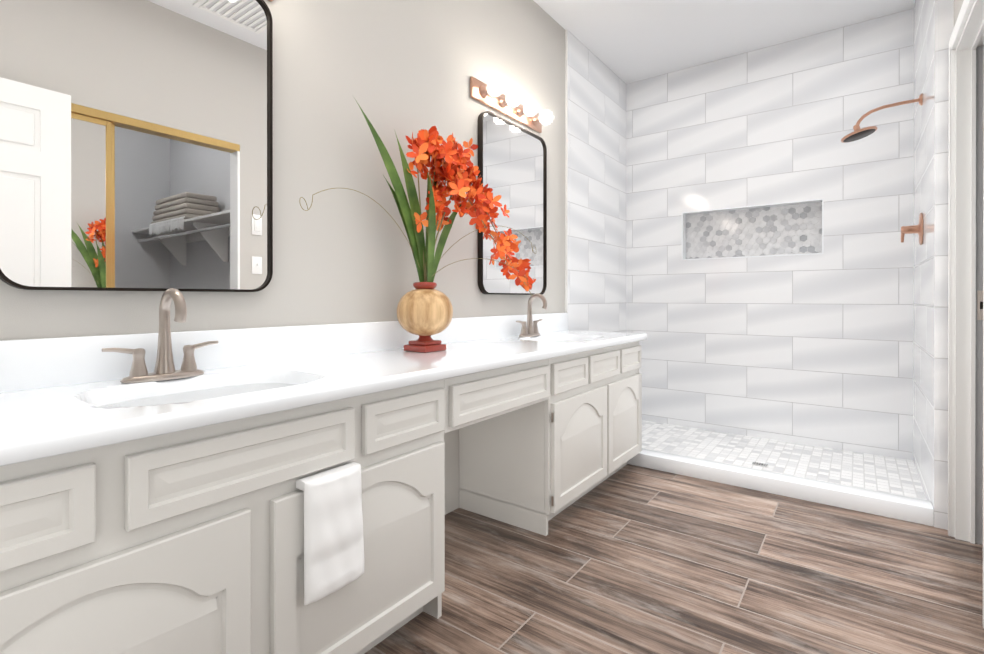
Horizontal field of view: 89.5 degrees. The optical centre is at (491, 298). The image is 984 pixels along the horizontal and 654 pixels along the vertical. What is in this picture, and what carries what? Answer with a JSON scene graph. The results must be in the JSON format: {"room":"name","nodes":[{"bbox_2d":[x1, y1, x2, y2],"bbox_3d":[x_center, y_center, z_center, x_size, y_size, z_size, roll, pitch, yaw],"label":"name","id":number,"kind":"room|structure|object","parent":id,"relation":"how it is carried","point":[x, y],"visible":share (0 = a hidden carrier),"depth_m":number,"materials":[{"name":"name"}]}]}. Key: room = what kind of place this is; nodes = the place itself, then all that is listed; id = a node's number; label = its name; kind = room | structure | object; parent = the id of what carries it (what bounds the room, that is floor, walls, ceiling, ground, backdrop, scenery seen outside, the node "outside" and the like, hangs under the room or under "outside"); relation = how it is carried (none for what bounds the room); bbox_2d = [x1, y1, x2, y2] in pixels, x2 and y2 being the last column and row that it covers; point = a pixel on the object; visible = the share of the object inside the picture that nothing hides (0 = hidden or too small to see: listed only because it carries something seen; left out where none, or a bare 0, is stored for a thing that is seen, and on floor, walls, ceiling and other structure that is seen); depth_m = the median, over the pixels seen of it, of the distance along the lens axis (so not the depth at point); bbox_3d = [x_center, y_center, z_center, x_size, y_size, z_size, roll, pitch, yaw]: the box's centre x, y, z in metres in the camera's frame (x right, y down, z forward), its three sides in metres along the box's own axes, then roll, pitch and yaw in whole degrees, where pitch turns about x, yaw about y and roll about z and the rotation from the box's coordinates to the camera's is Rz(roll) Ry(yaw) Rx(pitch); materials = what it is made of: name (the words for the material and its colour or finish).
{"room":"bathroom","nodes":[
{"label":"bathroom","id":0,"kind":"room"},
{"bbox_2d":[0,0,564,514],"bbox_3d":[-0.470,-0.374,2.043,0.120,2.740,3.040,0,0,36],"label":"wall","id":1,"kind":"structure","parent":0,"point":[402,68],"depth_m":1.91,"materials":[{"name":"grey paint"}]},
{"bbox_2d":[0,0,272,291],"bbox_3d":[-0.897,-0.483,1.333,0.028,0.925,0.635,0,0,36],"label":"mirror","id":2,"kind":"object","parent":1,"relation":"attached to","point":[136,145],"visible":1,"depth_m":1.29,"materials":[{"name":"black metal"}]},
{"bbox_2d":[0,312,567,391],"bbox_3d":[-0.376,0.146,2.051,0.019,0.115,2.914,0,0,36],"label":"backsplash","id":3,"kind":"structure","parent":1,"relation":"attached to","point":[41,362],"depth_m":1.43,"materials":[{"name":"white stone"}]},
{"bbox_2d":[470,76,552,132],"bbox_3d":[0.139,-1.036,2.655,0.130,0.100,0.660,0,0,36],"label":"sconce","id":4,"kind":"object","parent":1,"relation":"attached to","point":[492,96],"visible":1,"depth_m":2.59,"materials":[{"name":"gold metal"}]},
{"bbox_2d":[478,111,546,294],"bbox_3d":[0.128,-0.486,2.726,0.028,0.925,0.635,0,0,36],"label":"mirror","id":5,"kind":"object","parent":1,"relation":"attached to","point":[512,161],"visible":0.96,"depth_m":2.71,"materials":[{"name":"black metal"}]},
{"bbox_2d":[565,29,625,331],"bbox_3d":[0.785,-0.378,3.737,0.134,2.740,1.184,0,0,36],"label":"wall","id":6,"kind":"structure","parent":0,"point":[595,193],"depth_m":3.55,"materials":[{"name":"tile"}]},
{"bbox_2d":[365,420,983,653],"bbox_3d":[1.207,1.037,0.867,4.220,0.122,5.390,0,0,36],"label":"floor","id":7,"kind":"structure","parent":0,"point":[629,559],"depth_m":1.81,"materials":[{"name":"brown wood"}]},
{"bbox_2d":[0,340,641,653],"bbox_3d":[-0.179,0.617,1.908,0.507,0.756,2.916,0,0,36],"label":"bathroom vanity","id":8,"kind":"object","parent":7,"relation":"on","point":[151,498],"depth_m":1.10,"materials":[{"name":"paint"}]},
{"bbox_2d":[0,328,646,467],"bbox_3d":[-0.169,0.221,1.899,0.534,0.036,2.914,0,0,36],"label":"countertop","id":9,"kind":"structure","parent":8,"relation":"on","point":[61,419],"depth_m":1.19,"materials":[{"name":"white stone"}]},
{"bbox_2d":[102,288,217,382],"bbox_3d":[-0.816,0.088,1.262,0.144,0.232,0.265,0,0,36],"label":"faucet","id":10,"kind":"object","parent":9,"relation":"on","point":[164,371],"depth_m":1.27,"materials":[{"name":"silver metal"}]},
{"bbox_2d":[299,96,535,352],"bbox_3d":[-0.187,-0.246,1.997,0.287,0.898,1.251,0,0,36],"label":"flower arrangement","id":11,"kind":"object","parent":9,"relation":"on","point":[424,310],"visible":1,"depth_m":1.93,"materials":[{"name":"orange plant"}]},
{"bbox_2d":[516,293,546,336],"bbox_3d":[0.236,0.085,2.692,0.144,0.232,0.265,0,0,36],"label":"faucet","id":12,"kind":"object","parent":9,"relation":"on","point":[531,330],"depth_m":2.70,"materials":[{"name":"silver metal"}]},
{"bbox_2d":[296,462,363,604],"bbox_3d":[-0.377,0.552,1.190,0.058,0.280,0.167,0,0,36],"label":"hanging towel","id":13,"kind":"object","parent":8,"relation":"hanging from","point":[333,543],"visible":0.96,"depth_m":1.16,"materials":[{"name":"white fabric"}]},
{"bbox_2d":[752,462,767,466],"bbox_3d":[1.572,0.969,2.914,0.080,0.004,0.050,0,0,36],"label":"shower drain","id":14,"kind":"object","parent":7,"relation":"on","point":[759,464],"visible":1,"depth_m":2.90,"materials":[{"name":"silver metal"}]},
{"bbox_2d":[627,448,933,525],"bbox_3d":[1.243,0.955,2.744,1.788,0.078,0.115,0,0,36],"label":"shower curb","id":15,"kind":"object","parent":7,"relation":"on","point":[906,508],"visible":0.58,"depth_m":2.49,"materials":[{"name":"stone"}]},
{"bbox_2d":[533,0,914,83],"bbox_3d":[1.207,-1.792,0.861,4.220,0.100,5.390,0,0,36],"label":"ceiling","id":16,"kind":"structure","parent":0,"point":[628,41],"depth_m":3.16,"materials":[{"name":"white paint"}]},
{"bbox_2d":[626,8,913,459],"bbox_3d":[1.861,-0.378,3.580,1.788,2.740,0.162,0,0,36],"label":"wall","id":17,"kind":"structure","parent":0,"point":[769,269],"depth_m":3.40,"materials":[{"name":"tile"}]},
{"bbox_2d":[913,0,953,529],"bbox_3d":[2.343,-0.376,2.592,0.160,2.740,1.180,0,0,36],"label":"wall","id":18,"kind":"structure","parent":0,"point":[933,24],"depth_m":2.24,"materials":[{"name":"tile"}]},
{"bbox_2d":[841,94,922,142],"bbox_3d":[2.103,-0.977,2.693,0.347,0.188,0.168,0,0,36],"label":"shower head","id":19,"kind":"object","parent":18,"relation":"attached to","point":[858,133],"visible":1,"depth_m":2.70},
{"bbox_2d":[901,213,923,244],"bbox_3d":[2.208,-0.366,2.617,0.086,0.170,0.170,0,0,36],"label":"shower valve","id":20,"kind":"object","parent":18,"relation":"attached to","point":[917,229],"visible":1,"depth_m":2.60,"materials":[{"name":"gold metal"}]},
{"bbox_2d":[954,0,963,25],"bbox_3d":[1.116,-0.372,0.875,0.100,2.740,3.040,0,0,36],"label":"wall","id":21,"kind":"structure","parent":0,"point":[958,5],"depth_m":2.07,"materials":[{"name":"grey paint"}]},
{"bbox_2d":[948,0,983,627],"bbox_3d":[1.754,-0.052,1.760,0.124,2.096,0.832,0,0,36],"label":"door frame","id":22,"kind":"structure","parent":21,"relation":"attached to","point":[966,307],"depth_m":2.04,"materials":[{"name":"white wood"}]}
]}

